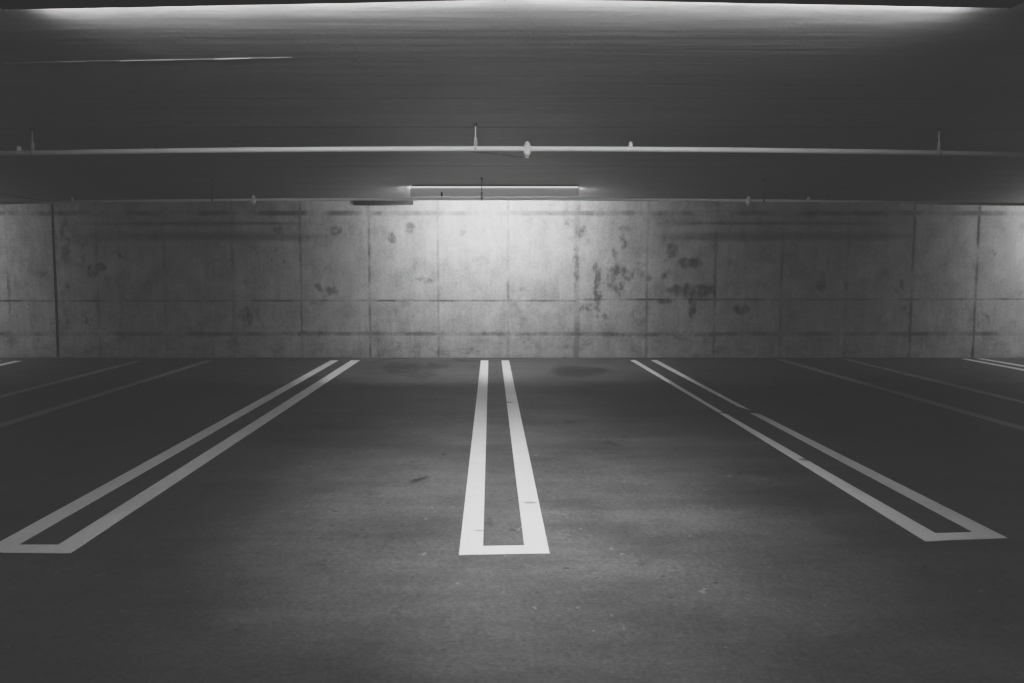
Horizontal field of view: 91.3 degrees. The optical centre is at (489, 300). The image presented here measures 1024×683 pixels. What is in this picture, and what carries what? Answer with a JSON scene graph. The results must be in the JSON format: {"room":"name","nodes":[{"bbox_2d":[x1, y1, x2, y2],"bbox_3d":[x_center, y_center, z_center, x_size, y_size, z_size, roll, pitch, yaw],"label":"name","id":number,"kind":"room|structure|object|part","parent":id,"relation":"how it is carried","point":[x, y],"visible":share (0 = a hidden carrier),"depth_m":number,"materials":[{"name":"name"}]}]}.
{"room":"parking garage","nodes":[
{"label":"parking garage","id":0,"kind":"room"},
{"bbox_2d":[0,358,1023,682],"bbox_3d":[0.000,1.275,3.535,26.000,0.001,10.934,0,3,0],"label":"floor","id":1,"kind":"structure","parent":0,"point":[322,545],"depth_m":2.86,"materials":[{"name":"grey concrete"}]},
{"bbox_2d":[0,361,19,365],"bbox_3d":[-7.675,1.171,5.575,1.135,0.003,6.040,0,3,-4],"label":"parking line","id":2,"kind":"object","parent":1,"relation":"on","point":[11,361],"visible":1,"depth_m":8.29,"materials":[{"name":"white paint"}]},
{"bbox_2d":[0,361,140,397],"bbox_3d":[-5.867,1.171,5.576,0.119,0.003,5.946,0,3,-2],"label":"bay edge stripe","id":3,"kind":"object","parent":1,"relation":"on","point":[113,367],"visible":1,"depth_m":6.93,"materials":[{"name":"grey paint"}]},
{"bbox_2d":[0,360,212,427],"bbox_3d":[-4.765,1.170,5.601,0.127,0.003,5.990,0,3,-1],"label":"bay edge stripe","id":4,"kind":"object","parent":1,"relation":"on","point":[16,420],"visible":1,"depth_m":5.96,"materials":[{"name":"grey paint"}]},
{"bbox_2d":[0,360,359,553],"bbox_3d":[-2.466,1.170,5.606,0.544,0.003,5.996,0,3,0],"label":"parking line","id":5,"kind":"object","parent":1,"relation":"on","point":[11,544],"visible":1,"depth_m":3.51,"materials":[{"name":"white paint"}]},
{"bbox_2d":[459,360,549,554],"bbox_3d":[0.082,1.171,5.590,0.487,0.003,5.988,0,3,0],"label":"parking line","id":6,"kind":"object","parent":1,"relation":"on","point":[534,536],"visible":1,"depth_m":3.44,"materials":[{"name":"white paint"}]},
{"bbox_2d":[631,360,1007,541],"bbox_3d":[2.630,1.167,5.676,0.500,0.003,5.898,0,3,0],"label":"parking line","id":7,"kind":"object","parent":1,"relation":"on","point":[978,531],"visible":1,"depth_m":3.41,"materials":[{"name":"white paint"}]},
{"bbox_2d":[776,359,1023,430],"bbox_3d":[5.065,1.168,5.652,0.140,0.003,6.091,0,3,0],"label":"bay edge stripe","id":8,"kind":"object","parent":1,"relation":"on","point":[1001,422],"visible":1,"depth_m":5.87,"materials":[{"name":"grey paint"}]},
{"bbox_2d":[843,359,1023,403],"bbox_3d":[6.128,1.166,5.678,0.124,0.003,6.147,0,3,1],"label":"bay edge stripe","id":9,"kind":"object","parent":1,"relation":"on","point":[892,370],"visible":1,"depth_m":6.80,"materials":[{"name":"grey paint"}]},
{"bbox_2d":[964,358,1023,370],"bbox_3d":[8.295,1.165,5.700,0.972,0.003,6.185,0,3,0],"label":"parking line","id":10,"kind":"object","parent":1,"relation":"on","point":[977,358],"visible":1,"depth_m":8.28,"materials":[{"name":"white paint"}]},
{"bbox_2d":[0,0,1023,202],"bbox_3d":[0.000,-1.448,3.399,26.000,0.098,10.934,0,3,0],"label":"ceiling","id":11,"kind":"structure","parent":0,"point":[537,72],"depth_m":3.73,"materials":[{"name":"concrete"}]},
{"bbox_2d":[4,57,291,63],"bbox_3d":[-2.112,-1.477,3.070,1.820,0.007,0.018,0,3,2],"label":"trim","id":12,"kind":"structure","parent":11,"relation":"attached to","point":[263,57],"depth_m":3.07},
{"bbox_2d":[0,0,504,9],"bbox_3d":[-1.092,-1.394,2.289,2.325,0.093,0.184,0,3,2],"label":"strip light","id":13,"kind":"object","parent":11,"relation":"attached to","point":[4,4],"visible":1,"depth_m":2.26,"materials":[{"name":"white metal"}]},
{"bbox_2d":[410,185,577,196],"bbox_3d":[0.058,-1.610,7.337,2.454,0.165,0.124,0,3,0],"label":"strip light","id":14,"kind":"object","parent":11,"relation":"attached to","point":[415,190],"visible":1,"depth_m":7.29,"materials":[{"name":"grey plastic"}]},
{"bbox_3d":[0.073,-1.681,7.278,2.418,0.016,0.013,0,3,0],"label":"mounting rail","id":15,"kind":"part","parent":14,"relation":"part of","materials":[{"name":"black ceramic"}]},
{"bbox_2d":[0,123,1023,157],"bbox_3d":[0.218,-1.405,4.459,10.408,0.294,0.244,0,3,0],"label":"pipe","id":16,"kind":"object","parent":11,"relation":"hanging from","point":[527,148],"visible":1,"depth_m":4.39,"materials":[{"name":"grey metal"}]},
{"bbox_2d":[0,178,1023,205],"bbox_3d":[0.386,-1.492,6.925,16.217,0.365,0.342,0,3,0],"label":"pipe","id":17,"kind":"object","parent":11,"relation":"hanging from","point":[748,200],"visible":1,"depth_m":6.83,"materials":[{"name":"grey metal"}]},
{"bbox_2d":[600,0,1023,8],"bbox_3d":[1.244,-1.393,2.277,2.308,0.093,0.184,0,3,-2],"label":"strip light","id":18,"kind":"object","parent":11,"relation":"attached to","point":[1008,4],"visible":1,"depth_m":2.26,"materials":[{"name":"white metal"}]},
{"bbox_2d":[0,200,1023,357],"bbox_3d":[0.000,-0.404,8.825,26.000,2.826,0.001,0,3,0],"label":"wall","id":19,"kind":"structure","parent":0,"point":[424,278],"depth_m":8.82,"materials":[{"name":"concrete"}]},
{"bbox_2d":[51,204,58,356],"bbox_3d":[-7.674,-0.356,8.825,0.061,2.707,0.001,0,3,0],"label":"trim","id":20,"kind":"structure","parent":19,"relation":"attached to","point":[52,205],"depth_m":8.82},
{"bbox_2d":[353,201,412,205],"bbox_3d":[-1.861,-1.710,8.733,1.039,0.080,0.047,0,3,0],"label":"channel","id":21,"kind":"object","parent":19,"relation":"attached to","point":[368,203],"visible":0.85,"depth_m":8.71,"materials":[{"name":"grey metal"}]}
]}

